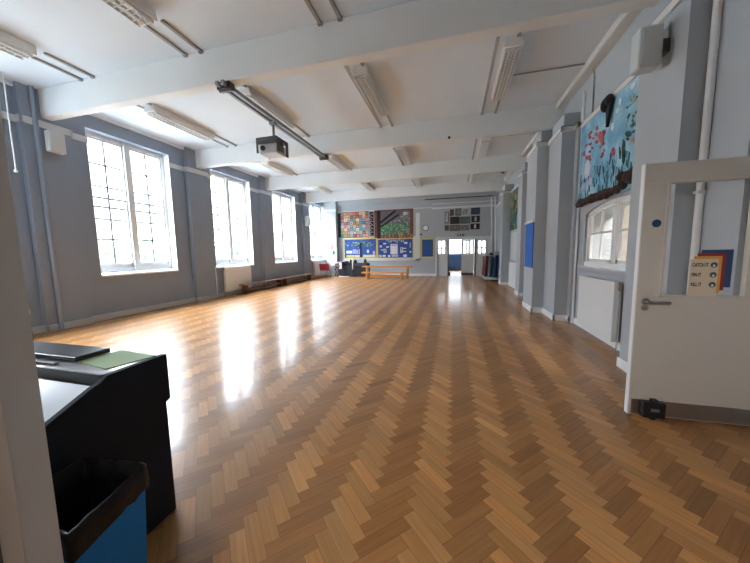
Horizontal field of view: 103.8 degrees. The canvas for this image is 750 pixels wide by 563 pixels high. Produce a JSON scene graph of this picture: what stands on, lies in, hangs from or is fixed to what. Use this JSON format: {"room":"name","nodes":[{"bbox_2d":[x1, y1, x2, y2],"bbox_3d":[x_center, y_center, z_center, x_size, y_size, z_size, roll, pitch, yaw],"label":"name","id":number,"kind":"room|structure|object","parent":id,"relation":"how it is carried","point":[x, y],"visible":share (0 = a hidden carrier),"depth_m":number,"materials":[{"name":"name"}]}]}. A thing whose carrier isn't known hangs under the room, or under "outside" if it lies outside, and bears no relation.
{"room":"school hall","nodes":[
{"label":"school hall","id":0,"kind":"room"},
{"bbox_2d":[0,106,63,562],"bbox_3d":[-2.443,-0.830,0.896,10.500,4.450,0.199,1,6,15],"label":"door frame","id":1,"kind":"structure","parent":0,"point":[19,382],"depth_m":0.64,"materials":[{"name":"grey paint"}]},
{"bbox_2d":[0,394,25,562],"bbox_3d":[-0.768,0.295,0.585,0.030,2.120,0.034,1,6,15],"label":"door stop","id":2,"kind":"object","parent":1,"relation":"attached to","point":[11,539],"visible":1,"depth_m":0.60,"materials":[{"name":"beige paint"}]},
{"bbox_2d":[0,81,322,326],"bbox_3d":[-5.407,-1.615,9.023,0.580,4.450,18.700,1,6,15],"label":"wall","id":3,"kind":"structure","parent":0,"point":[84,293],"depth_m":6.20,"materials":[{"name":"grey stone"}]},
{"bbox_2d":[28,85,64,329],"bbox_3d":[-6.040,-1.259,5.411,0.068,4.400,0.070,1,6,15],"label":"pipe","id":4,"kind":"object","parent":3,"relation":"attached to","point":[30,88],"visible":1,"depth_m":5.38,"materials":[{"name":"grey metal"}]},
{"bbox_2d":[44,130,66,154],"bbox_3d":[-5.935,-2.565,5.431,0.226,0.370,0.240,1,6,15],"label":"wall speaker","id":5,"kind":"object","parent":3,"relation":"attached to","point":[54,141],"visible":1,"depth_m":5.37,"materials":[{"name":"white plastic"}]},
{"bbox_2d":[50,131,65,152],"bbox_3d":[-5.830,-2.564,5.402,0.008,0.310,0.200,1,6,15],"label":"grille","id":6,"kind":"object","parent":5,"relation":"attached to","point":[57,140],"depth_m":5.39,"materials":[{"name":"fabric"}]},
{"bbox_2d":[0,77,300,192],"bbox_3d":[-4.996,-3.895,9.719,0.050,0.070,16.081,1,6,15],"label":"crown molding","id":7,"kind":"structure","parent":3,"relation":"attached to","point":[10,83],"depth_m":7.05,"materials":[{"name":"paint"}]},
{"bbox_2d":[32,273,334,333],"bbox_3d":[-4.582,0.386,10.067,0.796,0.130,16.117,1,6,15],"label":"baseboard","id":8,"kind":"structure","parent":3,"relation":"attached to","point":[55,327],"depth_m":6.96,"materials":[{"name":"grey paint"}]},
{"bbox_2d":[209,168,254,267],"bbox_3d":[-5.112,-2.076,10.279,0.495,3.120,1.860,1,6,15],"label":"window","id":9,"kind":"structure","parent":3,"relation":"in","point":[244,192],"depth_m":10.62,"materials":[{"name":"paint"}]},
{"bbox_2d":[222,266,251,291],"bbox_3d":[-4.831,-0.053,10.316,0.142,0.960,1.344,1,6,15],"label":"radiator","id":10,"kind":"object","parent":3,"relation":"attached to","point":[233,276],"visible":0.85,"depth_m":10.17,"materials":[{"name":"metal"}]},
{"bbox_2d":[272,191,297,263],"bbox_3d":[-4.276,-2.411,13.412,0.495,3.120,1.860,1,6,15],"label":"window","id":11,"kind":"structure","parent":3,"relation":"in","point":[289,204],"depth_m":13.93,"materials":[{"name":"paint"}]},
{"bbox_2d":[304,216,309,225],"bbox_3d":[-3.421,-3.042,14.812,0.256,0.500,0.220,1,6,15],"label":"wall speaker","id":12,"kind":"object","parent":3,"relation":"attached to","point":[307,218],"visible":1,"depth_m":14.71,"materials":[{"name":"white plastic"}]},
{"bbox_2d":[309,203,325,260],"bbox_3d":[-3.445,-2.744,16.525,0.495,3.120,1.860,1,6,15],"label":"window","id":13,"kind":"structure","parent":3,"relation":"in","point":[319,216],"depth_m":17.24,"materials":[{"name":"paint"}]},
{"bbox_2d":[313,260,325,275],"bbox_3d":[-3.130,-0.726,16.689,0.142,0.940,1.524,1,6,15],"label":"radiator","id":14,"kind":"object","parent":3,"relation":"attached to","point":[316,268],"visible":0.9,"depth_m":16.24,"materials":[{"name":"metal"}]},
{"bbox_2d":[0,0,619,192],"bbox_3d":[-0.648,-3.877,7.510,10.590,0.200,18.700,1,6,15],"label":"ceiling","id":15,"kind":"structure","parent":0,"point":[91,36],"depth_m":4.91,"materials":[{"name":"paint"}]},
{"bbox_2d":[2,71,17,172],"bbox_3d":[-6.031,-2.616,4.847,0.050,1.585,0.050,1,6,15],"label":"pull cord","id":16,"kind":"object","parent":15,"relation":"hanging from","point":[15,170],"visible":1,"depth_m":4.84,"materials":[{"name":"white fabric"}]},
{"bbox_2d":[0,29,94,81],"bbox_3d":[-5.127,-3.241,3.862,0.380,0.172,2.300,1,6,15],"label":"ceiling light","id":17,"kind":"object","parent":15,"relation":"hanging from","point":[10,44],"visible":1,"depth_m":4.13,"materials":[{"name":"white paint"}]},
{"bbox_2d":[102,0,202,57],"bbox_3d":[-2.982,-3.218,3.292,0.380,0.172,2.300,1,6,15],"label":"ceiling light","id":18,"kind":"object","parent":15,"relation":"hanging from","point":[138,12],"visible":1,"depth_m":3.54,"materials":[{"name":"white paint"}]},
{"bbox_2d":[135,103,236,147],"bbox_3d":[-4.334,-3.559,6.832,0.380,0.172,2.840,1,6,15],"label":"ceiling light","id":19,"kind":"object","parent":15,"relation":"hanging from","point":[152,110],"visible":0.98,"depth_m":6.47,"materials":[{"name":"white paint"}]},
{"bbox_2d":[238,85,309,136],"bbox_3d":[-2.189,-3.536,6.262,0.380,0.172,2.840,1,6,15],"label":"ceiling light","id":20,"kind":"object","parent":15,"relation":"hanging from","point":[246,90],"visible":0.47,"depth_m":5.84,"materials":[{"name":"white paint"}]},
{"bbox_2d":[261,161,297,175],"bbox_3d":[-3.448,-3.914,10.152,0.380,0.172,2.550,1,6,15],"label":"ceiling light","id":21,"kind":"object","parent":15,"relation":"hanging from","point":[271,165],"visible":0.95,"depth_m":10.09,"materials":[{"name":"white paint"}]},
{"bbox_2d":[304,0,322,26],"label":"ceiling light","id":22,"kind":"object","parent":15,"relation":"hanging from","point":[316,16],"depth_m":3.68,"materials":[{"name":"white paint"}]},
{"bbox_2d":[313,186,331,193],"bbox_3d":[-2.507,-4.291,13.675,0.380,0.172,1.880,1,6,15],"label":"ceiling light","id":23,"kind":"object","parent":15,"relation":"hanging from","point":[321,188],"visible":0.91,"depth_m":13.61,"materials":[{"name":"white paint"}]},
{"bbox_2d":[329,0,342,21],"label":"ceiling light","id":24,"kind":"object","parent":15,"relation":"hanging from","point":[339,17],"depth_m":3.65,"materials":[{"name":"white paint"}]},
{"bbox_2d":[327,154,351,170],"bbox_3d":[-1.302,-3.891,9.582,0.380,0.172,2.550,1,6,15],"label":"ceiling light","id":25,"kind":"object","parent":15,"relation":"hanging from","point":[333,159],"visible":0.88,"depth_m":9.57,"materials":[{"name":"white paint"}]},
{"bbox_2d":[37,0,659,120],"bbox_3d":[-1.512,-3.184,4.189,9.740,0.490,0.170,1,6,15],"label":"ceiling beam","id":26,"kind":"structure","parent":15,"relation":"attached to","point":[419,25],"depth_m":3.89,"materials":[{"name":"paint"}]},
{"bbox_2d":[215,79,328,160],"bbox_3d":[-1.780,-3.062,6.027,0.220,0.119,3.700,1,6,15],"label":"rail","id":27,"kind":"object","parent":26,"relation":"hanging from","point":[228,87],"visible":1,"depth_m":5.15,"materials":[{"name":"metal"}]},
{"bbox_2d":[256,121,288,158],"bbox_3d":[-1.945,-2.685,5.559,0.430,0.610,0.400,1,6,15],"label":"projector","id":28,"kind":"object","parent":27,"relation":"hanging from","point":[271,147],"visible":1,"depth_m":5.43,"materials":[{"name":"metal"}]},
{"bbox_2d":[361,183,374,190],"bbox_3d":[-0.362,-4.269,13.104,0.380,0.172,1.880,1,6,15],"label":"ceiling light","id":29,"kind":"object","parent":15,"relation":"hanging from","point":[368,186],"visible":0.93,"depth_m":13.05,"materials":[{"name":"white paint"}]},
{"bbox_2d":[344,62,393,127],"bbox_3d":[-0.063,-3.513,5.697,0.380,0.172,2.840,1,6,15],"label":"ceiling light","id":30,"kind":"object","parent":15,"relation":"hanging from","point":[361,77],"visible":0.98,"depth_m":5.28,"materials":[{"name":"white paint"}]},
{"bbox_2d":[195,104,564,168],"bbox_3d":[-0.650,-3.530,7.418,9.740,0.490,0.170,1,6,15],"label":"ceiling beam","id":31,"kind":"structure","parent":15,"relation":"attached to","point":[535,119],"depth_m":6.97,"materials":[{"name":"paint"}]},
{"bbox_2d":[265,154,525,190],"bbox_3d":[0.199,-3.871,10.599,9.740,0.490,0.170,1,6,15],"label":"ceiling beam","id":32,"kind":"structure","parent":15,"relation":"attached to","point":[504,163],"depth_m":10.32,"materials":[{"name":"paint"}]},
{"bbox_2d":[393,147,411,165],"bbox_3d":[0.824,-3.869,9.017,0.380,0.172,2.550,1,6,15],"label":"ceiling light","id":33,"kind":"object","parent":15,"relation":"hanging from","point":[401,152],"visible":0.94,"depth_m":8.90,"materials":[{"name":"white paint"}]},
{"bbox_2d":[306,178,507,202],"bbox_3d":[1.054,-4.214,13.799,9.740,0.490,0.170,1,6,15],"label":"ceiling beam","id":34,"kind":"structure","parent":15,"relation":"attached to","point":[489,185],"depth_m":13.57,"materials":[{"name":"paint"}]},
{"bbox_2d":[411,179,422,187],"bbox_3d":[1.764,-4.246,12.539,0.380,0.172,1.880,1,6,15],"label":"ceiling light","id":35,"kind":"object","parent":15,"relation":"hanging from","point":[417,182],"visible":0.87,"depth_m":12.49,"materials":[{"name":"white paint"}]},
{"bbox_2d":[467,174,478,183],"bbox_3d":[3.987,-4.222,11.948,0.380,0.172,1.880,1,6,15],"label":"ceiling light","id":36,"kind":"object","parent":15,"relation":"hanging from","point":[474,178],"visible":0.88,"depth_m":11.91,"materials":[{"name":"white paint"}]},
{"bbox_2d":[472,137,490,158],"bbox_3d":[3.046,-3.845,8.426,0.380,0.172,2.550,1,6,15],"label":"ceiling light","id":37,"kind":"object","parent":15,"relation":"hanging from","point":[484,144],"visible":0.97,"depth_m":8.33,"materials":[{"name":"white paint"}]},
{"bbox_2d":[481,32,523,114],"bbox_3d":[2.160,-3.490,5.106,0.380,0.172,2.840,1,6,15],"label":"ceiling light","id":38,"kind":"object","parent":15,"relation":"hanging from","point":[513,45],"visible":0.96,"depth_m":4.65,"materials":[{"name":"white paint"}]},
{"bbox_2d":[513,63,594,111],"bbox_3d":[2.979,-3.181,4.951,1.248,0.778,0.026,1,6,15],"label":"conduit","id":39,"kind":"object","parent":15,"relation":"attached to","point":[582,63],"visible":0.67,"depth_m":4.84,"materials":[{"name":"grey metal"}]},
{"bbox_2d":[33,275,749,562],"bbox_3d":[-0.589,0.602,7.940,10.625,0.001,18.970,1,6,15],"label":"floor","id":40,"kind":"structure","parent":0,"point":[327,419],"depth_m":2.16,"materials":[{"name":"brown wood"}]},
{"bbox_2d":[52,456,149,562],"bbox_3d":[-1.016,1.011,1.047,0.374,0.609,0.295,1,6,15],"label":"waste bin","id":41,"kind":"object","parent":40,"relation":"on","point":[101,502],"visible":0.69,"depth_m":1.08,"materials":[{"name":"blue plastic"}]},
{"bbox_2d":[36,349,175,534],"bbox_3d":[-1.800,0.846,1.476,1.280,0.876,0.620,1,6,15],"label":"lectern","id":42,"kind":"object","parent":40,"relation":"on","point":[119,412],"visible":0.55,"depth_m":1.36,"materials":[{"name":"black laminate"}]},
{"bbox_2d":[36,360,58,364],"bbox_3d":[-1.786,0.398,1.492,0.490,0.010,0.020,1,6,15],"label":"pen","id":43,"kind":"object","parent":42,"relation":"on","point":[37,361],"visible":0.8,"depth_m":1.44,"materials":[{"name":"grey metal"}]},
{"bbox_2d":[33,341,109,361],"bbox_3d":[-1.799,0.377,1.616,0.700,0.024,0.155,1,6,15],"label":"closed laptop","id":44,"kind":"object","parent":42,"relation":"on","point":[46,350],"visible":0.64,"depth_m":1.55,"materials":[{"name":"grey metal"}]},
{"bbox_2d":[36,349,159,373],"bbox_3d":[-1.764,0.406,1.594,1.220,0.026,0.265,1,6,15],"label":"shelf","id":45,"kind":"object","parent":42,"relation":"attached to","point":[64,367],"depth_m":1.39,"materials":[{"name":"grey laminate"}]},
{"bbox_2d":[78,350,156,369],"bbox_3d":[-1.311,0.393,1.491,0.291,0.004,0.200,1,6,21],"label":"card","id":46,"kind":"object","parent":42,"relation":"on","point":[120,357],"visible":1,"depth_m":1.49,"materials":[{"name":"green paper"}]},
{"bbox_2d":[239,278,283,292],"bbox_3d":[-4.308,0.144,11.399,0.260,0.330,2.430,1,6,15],"label":"bench","id":47,"kind":"object","parent":40,"relation":"on","point":[245,289],"visible":0.95,"depth_m":11.09,"materials":[{"name":"brown wood"}]},
{"bbox_2d":[282,273,312,284],"bbox_3d":[-3.637,-0.126,13.912,0.260,0.330,2.600,1,6,15],"label":"bench","id":48,"kind":"object","parent":40,"relation":"on","point":[309,277],"visible":0.86,"depth_m":13.68,"materials":[{"name":"brown wood"}]},
{"bbox_2d":[319,264,332,278],"bbox_3d":[-2.637,-0.569,15.828,0.560,0.791,0.502,1,6,15],"label":"plastic chair","id":49,"kind":"object","parent":40,"relation":"on","point":[323,267],"visible":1,"depth_m":15.61,"materials":[{"name":"red plastic"}]},
{"bbox_2d":[323,201,338,273],"bbox_3d":[-2.590,-2.551,17.442,0.760,4.400,0.320,1,6,15],"label":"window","id":50,"kind":"structure","parent":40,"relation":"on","point":[330,218],"depth_m":17.27,"materials":[{"name":"white glass"}]},
{"bbox_2d":[335,263,369,276],"bbox_3d":[-1.289,-0.669,16.766,1.978,0.750,0.695,1,6,15],"label":"draped table","id":51,"kind":"object","parent":40,"relation":"on","point":[346,270],"visible":0.68,"depth_m":16.45,"materials":[{"name":"black fabric"}]},
{"bbox_2d":[361,272,406,278],"bbox_3d":[0.471,-0.314,15.033,2.340,0.340,0.340,1,6,15],"label":"bench","id":52,"kind":"object","parent":40,"relation":"on","point":[367,273],"visible":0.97,"depth_m":14.92,"materials":[{"name":"brown wood"}]},
{"bbox_2d":[362,266,412,277],"bbox_3d":[0.645,-0.520,15.640,2.700,0.620,0.400,1,6,15],"label":"bench","id":53,"kind":"object","parent":40,"relation":"on","point":[367,267],"visible":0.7,"depth_m":15.46,"materials":[{"name":"brown wood"}]},
{"bbox_2d":[481,274,498,280],"bbox_3d":[5.476,-0.182,13.955,0.690,0.129,2.230,1,6,15],"label":"trolley","id":54,"kind":"object","parent":40,"relation":"on","point":[486,278],"visible":0.62,"depth_m":12.96,"materials":[{"name":"white plastic"}]},
{"bbox_2d":[482,255,487,275],"bbox_3d":[5.385,-0.786,14.425,0.138,0.980,1.150,1,6,15],"label":"mat","id":55,"kind":"object","parent":54,"relation":"on","point":[484,266],"visible":1,"depth_m":13.95,"materials":[{"name":"red plastic"}]},
{"bbox_2d":[486,256,491,276],"bbox_3d":[5.495,-0.756,14.216,0.177,0.960,1.300,1,6,15],"label":"mat","id":56,"kind":"object","parent":54,"relation":"on","point":[489,259],"visible":0.86,"depth_m":13.63,"materials":[{"name":"grey plastic"}]},
{"bbox_2d":[491,255,497,276],"bbox_3d":[5.609,-0.749,13.927,0.186,1.000,1.400,1,6,15],"label":"mat","id":57,"kind":"object","parent":54,"relation":"on","point":[494,257],"visible":0.85,"depth_m":13.31,"materials":[{"name":"blue plastic"}]},
{"bbox_2d":[495,251,499,277],"bbox_3d":[5.674,-0.798,13.566,0.178,1.170,1.650,1,6,15],"label":"mat","id":58,"kind":"object","parent":54,"relation":"on","point":[496,252],"visible":0.44,"depth_m":13.14,"materials":[{"name":"blue plastic"}]},
{"bbox_2d":[337,192,498,273],"bbox_3d":[1.742,-2.509,16.576,10.500,4.450,0.330,1,6,15],"label":"wall","id":59,"kind":"structure","parent":0,"point":[434,218],"depth_m":16.05,"materials":[{"name":"grey paint"}]},
{"bbox_2d":[338,211,368,237],"bbox_3d":[-1.266,-3.304,17.120,1.890,1.480,0.039,1,6,15],"label":"mural","id":60,"kind":"object","parent":59,"relation":"attached to","point":[350,224],"visible":1,"depth_m":17.10,"materials":[{"name":"multicoloured paper"}]},
{"bbox_2d":[344,238,376,258],"bbox_3d":[-0.860,-1.933,17.162,2.030,1.160,0.034,1,6,15],"label":"display board","id":61,"kind":"object","parent":59,"relation":"attached to","point":[358,247],"visible":1,"depth_m":17.15,"materials":[{"name":"blue paper"}]},
{"bbox_2d":[369,212,373,235],"bbox_3d":[-0.216,-3.293,16.844,0.280,1.400,0.033,1,6,15],"label":"wall art","id":62,"kind":"object","parent":59,"relation":"attached to","point":[371,215],"visible":1,"depth_m":16.84,"materials":[{"name":"paper"}]},
{"bbox_2d":[343,213,419,260],"bbox_3d":[0.293,-2.489,16.806,4.520,2.610,0.035,1,6,15],"label":"frame","id":63,"kind":"object","parent":59,"relation":"attached to","point":[416,239],"visible":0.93,"depth_m":16.39,"materials":[{"name":"white paint"}]},
{"bbox_2d":[374,208,412,238],"bbox_3d":[1.039,-3.240,16.506,2.220,1.600,0.050,1,6,15],"label":"mural","id":64,"kind":"object","parent":59,"relation":"attached to","point":[392,223],"visible":1,"depth_m":16.49,"materials":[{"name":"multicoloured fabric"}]},
{"bbox_2d":[377,238,412,257],"bbox_3d":[1.136,-1.872,16.637,2.070,1.110,0.031,1,6,15],"label":"display board","id":65,"kind":"object","parent":59,"relation":"attached to","point":[398,247],"visible":1,"depth_m":16.62,"materials":[{"name":"blue paper"}]},
{"bbox_2d":[370,273,434,275],"bbox_3d":[0.606,-0.401,16.938,5.660,0.120,0.050,1,6,15],"label":"baseboard","id":66,"kind":"structure","parent":59,"relation":"attached to","point":[370,273],"depth_m":16.70,"materials":[{"name":"white paint"}]},
{"bbox_2d":[337,191,496,206],"bbox_3d":[1.990,-4.523,16.122,8.730,0.360,0.060,1,6,15],"label":"ceiling beam","id":67,"kind":"structure","parent":59,"relation":"attached to","point":[413,198],"depth_m":16.05,"materials":[{"name":"grey paint"}]},
{"bbox_2d":[337,200,496,212],"bbox_3d":[1.994,-4.054,16.156,8.730,0.300,0.090,1,6,15],"label":"rail","id":68,"kind":"object","parent":59,"relation":"attached to","point":[488,205],"visible":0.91,"depth_m":15.55,"materials":[{"name":"grey metal"}]},
{"bbox_2d":[421,238,433,257],"bbox_3d":[2.891,-1.839,16.172,0.710,1.050,0.030,1,6,15],"label":"notice board","id":69,"kind":"object","parent":59,"relation":"attached to","point":[427,245],"visible":1,"depth_m":16.17,"materials":[{"name":"blue fabric"}]},
{"bbox_2d":[450,216,459,223],"bbox_3d":[4.249,-3.255,15.639,0.490,0.382,0.031,1,6,15],"label":"framed picture","id":70,"kind":"object","parent":59,"relation":"attached to","point":[453,220],"visible":1,"depth_m":15.62},
{"bbox_2d":[450,225,459,230],"bbox_3d":[4.261,-2.857,15.678,0.534,0.309,0.031,1,6,15],"label":"framed picture","id":71,"kind":"object","parent":59,"relation":"attached to","point":[452,227],"visible":1,"depth_m":15.66},
{"bbox_2d":[435,236,491,275],"bbox_3d":[4.769,-1.367,15.978,2.860,2.100,0.600,1,6,15],"label":"door","id":72,"kind":"structure","parent":59,"relation":"in","point":[471,265],"depth_m":15.93,"materials":[{"name":"white wood"}]},
{"bbox_2d":[460,225,468,230],"bbox_3d":[4.754,-2.846,15.548,0.460,0.283,0.031,1,6,15],"label":"framed picture","id":73,"kind":"object","parent":59,"relation":"attached to","point":[462,227],"visible":1,"depth_m":15.54},
{"bbox_2d":[460,216,469,223],"bbox_3d":[4.756,-3.240,15.505,0.524,0.363,0.031,1,6,15],"label":"framed picture","id":74,"kind":"object","parent":59,"relation":"attached to","point":[463,220],"visible":1,"depth_m":15.50},
{"bbox_2d":[461,217,469,222],"bbox_3d":[4.753,-3.239,15.493,0.464,0.303,0.006,1,6,15],"label":"print","id":75,"kind":"object","parent":74,"relation":"attached to","point":[463,219],"depth_m":15.49},
{"bbox_2d":[462,208,468,214],"bbox_3d":[4.757,-3.674,15.458,0.372,0.363,0.031,1,6,15],"label":"framed picture","id":76,"kind":"object","parent":59,"relation":"attached to","point":[465,211],"visible":1,"depth_m":15.45},
{"bbox_2d":[470,223,479,228],"bbox_3d":[5.248,-2.890,15.410,0.463,0.294,0.034,1,6,15],"label":"framed picture","id":77,"kind":"object","parent":59,"relation":"attached to","point":[477,225],"visible":1,"depth_m":15.39},
{"bbox_2d":[471,207,479,214],"bbox_3d":[5.243,-3.676,15.328,0.446,0.349,0.031,1,6,15],"label":"framed picture","id":78,"kind":"object","parent":59,"relation":"attached to","point":[474,211],"visible":1,"depth_m":15.32},
{"bbox_2d":[471,216,479,221],"bbox_3d":[5.261,-3.271,15.365,0.422,0.327,0.034,1,6,15],"label":"framed picture","id":79,"kind":"object","parent":59,"relation":"attached to","point":[473,218],"visible":1,"depth_m":15.35},
{"bbox_2d":[449,270,460,275],"bbox_3d":[4.982,-0.569,18.718,6.400,0.046,5.550,1,6,15],"label":"floor","id":80,"kind":"structure","parent":0,"point":[452,272],"depth_m":18.43,"materials":[{"name":"white"}]},
{"bbox_2d":[444,254,460,269],"bbox_3d":[5.437,-1.350,20.497,1.150,1.120,0.495,1,6,15],"label":"storage cabinet","id":81,"kind":"object","parent":80,"relation":"on","point":[454,259],"visible":0.66,"depth_m":20.23,"materials":[{"name":"blue paint"}]},
{"bbox_2d":[425,195,492,199],"bbox_3d":[4.280,-4.320,15.148,3.400,0.044,0.044,1,6,15],"label":"cable","id":82,"kind":"object","parent":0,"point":[487,195],"visible":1,"depth_m":15.12,"materials":[{"name":"black plastic"}]},
{"bbox_2d":[496,0,749,361],"bbox_3d":[3.991,-1.515,6.524,0.970,4.450,18.700,1,6,15],"label":"wall","id":83,"kind":"structure","parent":0,"point":[670,101],"depth_m":2.87,"materials":[{"name":"grey paint"}]},
{"bbox_2d":[491,197,491,251],"bbox_3d":[5.863,-2.856,14.778,0.138,2.732,0.060,1,6,15],"label":"pipe","id":84,"kind":"object","parent":83,"relation":"attached to","point":[491,197],"visible":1,"depth_m":14.75,"materials":[{"name":"grey metal"}]},
{"bbox_2d":[494,197,495,250],"bbox_3d":[6.027,-2.854,14.734,0.138,2.732,0.060,1,6,15],"label":"pipe","id":85,"kind":"object","parent":83,"relation":"attached to","point":[494,197],"visible":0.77,"depth_m":14.68,"materials":[{"name":"grey metal"}]},
{"bbox_2d":[508,262,515,287],"bbox_3d":[4.851,-0.185,10.225,0.122,0.920,1.524,1,6,15],"label":"radiator","id":86,"kind":"object","parent":83,"relation":"attached to","point":[512,266],"visible":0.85,"depth_m":10.26,"materials":[{"name":"metal"}]},
{"bbox_2d":[510,232,516,260],"bbox_3d":[4.921,-1.236,10.260,0.025,1.000,1.900,1,6,15],"label":"board","id":87,"kind":"object","parent":83,"relation":"attached to","point":[514,234],"visible":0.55,"depth_m":10.61,"materials":[{"name":"white plastic"}]},
{"bbox_2d":[510,187,517,230],"bbox_3d":[4.889,-2.523,10.134,0.050,1.412,2.206,1,6,15],"label":"mural","id":88,"kind":"object","parent":83,"relation":"attached to","point":[514,195],"visible":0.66,"depth_m":10.45,"materials":[{"name":"green paper"}]},
{"bbox_2d":[524,220,534,267],"bbox_3d":[3.501,-0.846,6.696,0.050,1.040,0.760,1,6,15],"label":"notice board","id":89,"kind":"object","parent":83,"relation":"attached to","point":[529,237],"visible":1,"depth_m":6.62,"materials":[{"name":"blue fabric"}]},
{"bbox_2d":[498,281,626,372],"bbox_3d":[4.473,0.325,9.288,0.556,0.110,13.556,1,6,15],"label":"baseboard","id":90,"kind":"structure","parent":83,"relation":"attached to","point":[566,318],"depth_m":5.57,"materials":[{"name":"white paint"}]},
{"bbox_2d":[495,9,642,192],"bbox_3d":[3.892,-3.654,6.166,0.200,0.120,18.400,1,6,15],"label":"crown molding","id":91,"kind":"structure","parent":83,"relation":"attached to","point":[621,24],"depth_m":4.55,"materials":[{"name":"white paint"}]},
{"bbox_2d":[571,91,585,322],"bbox_3d":[3.669,-1.259,5.306,0.035,4.100,0.036,1,6,15],"label":"pipe","id":92,"kind":"object","parent":83,"relation":"attached to","point":[584,92],"visible":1,"depth_m":5.35,"materials":[{"name":"grey metal"}]},
{"bbox_2d":[496,0,682,207],"bbox_3d":[4.362,-3.141,8.733,0.580,0.080,13.990,1,6,15],"label":"rail","id":93,"kind":"object","parent":83,"relation":"attached to","point":[673,4],"visible":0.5,"depth_m":5.22,"materials":[{"name":"white paint"}]},
{"bbox_2d":[502,0,671,191],"bbox_3d":[4.362,-3.186,8.728,0.560,0.012,13.970,1,6,15],"label":"rail edge","id":94,"kind":"structure","parent":93,"relation":"attached to","point":[671,0],"depth_m":4.62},
{"bbox_2d":[577,275,622,352],"bbox_3d":[3.375,0.420,4.425,0.142,0.950,1.214,1,6,15],"label":"radiator","id":95,"kind":"object","parent":83,"relation":"attached to","point":[599,299],"visible":1,"depth_m":4.24,"materials":[{"name":"metal"}]},
{"bbox_2d":[579,275,617,282],"bbox_3d":[3.353,-0.041,4.418,0.094,0.016,1.144,1,6,15],"label":"grille","id":96,"kind":"object","parent":95,"relation":"attached to","point":[590,278],"depth_m":4.39,"materials":[{"name":"metal"}]},
{"bbox_2d":[577,195,630,275],"bbox_3d":[3.416,-0.658,4.241,0.170,1.070,1.840,1,6,15],"label":"window","id":97,"kind":"structure","parent":83,"relation":"in","point":[614,265],"depth_m":4.30,"materials":[{"name":"white paint"}]},
{"bbox_2d":[575,75,638,207],"bbox_3d":[3.333,-1.918,4.208,0.160,1.451,2.096,1,6,15],"label":"mural","id":98,"kind":"object","parent":83,"relation":"attached to","point":[608,135],"visible":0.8,"depth_m":4.17,"materials":[{"name":"blue fabric"}]},
{"bbox_2d":[630,23,670,75],"bbox_3d":[2.590,-2.176,2.756,0.255,0.360,0.166,1,6,15],"label":"wall speaker","id":99,"kind":"object","parent":83,"relation":"attached to","point":[649,46],"visible":1,"depth_m":2.70,"materials":[{"name":"white plastic"}]},
{"bbox_2d":[641,25,662,63],"bbox_3d":[2.536,-2.168,2.689,0.145,0.300,0.008,1,6,15],"label":"grille","id":100,"kind":"object","parent":99,"relation":"attached to","point":[651,35],"depth_m":2.69,"materials":[{"name":"fabric"}]},
{"bbox_2d":[624,156,749,425],"bbox_3d":[2.526,0.112,2.242,0.888,2.035,0.120,1,6,15],"label":"door","id":101,"kind":"structure","parent":83,"relation":"in","point":[689,355],"depth_m":2.30,"materials":[{"name":"beige paint"}]},
{"bbox_2d":[688,249,733,295],"bbox_3d":[2.553,-0.065,2.236,0.256,0.352,0.009,1,6,15],"label":"poster","id":102,"kind":"object","parent":101,"relation":"attached to","point":[711,270],"visible":1,"depth_m":2.23,"materials":[{"name":"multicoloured paper"}]},
{"bbox_2d":[686,0,722,294],"bbox_3d":[2.800,-1.108,2.505,0.062,4.400,0.060,1,6,15],"label":"pipe","id":103,"kind":"object","parent":83,"relation":"attached to","point":[717,7],"visible":0.65,"depth_m":2.46,"materials":[{"name":"white metal"}]},
{"bbox_2d":[621,205,629,259],"bbox_3d":[4.543,-0.579,3.928,1.450,3.200,5.000,1,6,15],"label":"wall","id":104,"kind":"structure","parent":0,"point":[626,209],"depth_m":6.19,"materials":[{"name":"beige paint"}]},
{"bbox_3d":[4.937,-2.080,18.490,6.600,3.000,4.900,1,6,15],"label":"wall","id":105,"kind":"structure","parent":0,"visible":0},
{"bbox_2d":[438,239,482,253],"bbox_3d":[5.718,-2.504,20.629,4.810,1.120,0.100,1,6,15],"label":"window","id":106,"kind":"structure","parent":105,"relation":"in","point":[468,239],"depth_m":20.58,"materials":[{"name":"white glass"}]},
{"label":"outside","id":107,"kind":"structure","parent":0,"visible":0},
{"bbox_3d":[-44.742,0.905,22.447,82.010,0.100,100.000,1,6,15],"label":"ground","id":108,"kind":"structure","parent":107,"visible":0},
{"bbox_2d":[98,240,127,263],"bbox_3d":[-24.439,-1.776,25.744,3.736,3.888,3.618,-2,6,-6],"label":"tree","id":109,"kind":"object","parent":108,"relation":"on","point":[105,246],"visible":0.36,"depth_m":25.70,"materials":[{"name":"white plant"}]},
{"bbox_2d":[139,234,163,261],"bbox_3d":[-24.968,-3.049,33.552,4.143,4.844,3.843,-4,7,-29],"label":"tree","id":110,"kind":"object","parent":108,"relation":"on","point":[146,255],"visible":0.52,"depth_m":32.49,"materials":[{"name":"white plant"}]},
{"bbox_2d":[98,231,236,262],"bbox_3d":[-34.199,-5.085,50.208,8.600,5.800,20.400,1,6,15],"label":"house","id":111,"kind":"structure","parent":108,"relation":"on","point":[106,234],"depth_m":40.60,"materials":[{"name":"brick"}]},
{"bbox_2d":[216,236,242,258],"bbox_3d":[-18.518,-3.728,39.308,5.676,4.805,3.966,-5,7,-36],"label":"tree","id":112,"kind":"object","parent":108,"relation":"on","point":[235,246],"visible":0.5,"depth_m":38.22,"materials":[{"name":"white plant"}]},
{"bbox_2d":[276,240,288,254],"bbox_3d":[-15.542,-5.985,56.804,4.569,5.624,6.997,1,6,15],"label":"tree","id":113,"kind":"object","parent":108,"relation":"on","point":[277,246],"visible":0.02,"depth_m":54.99,"materials":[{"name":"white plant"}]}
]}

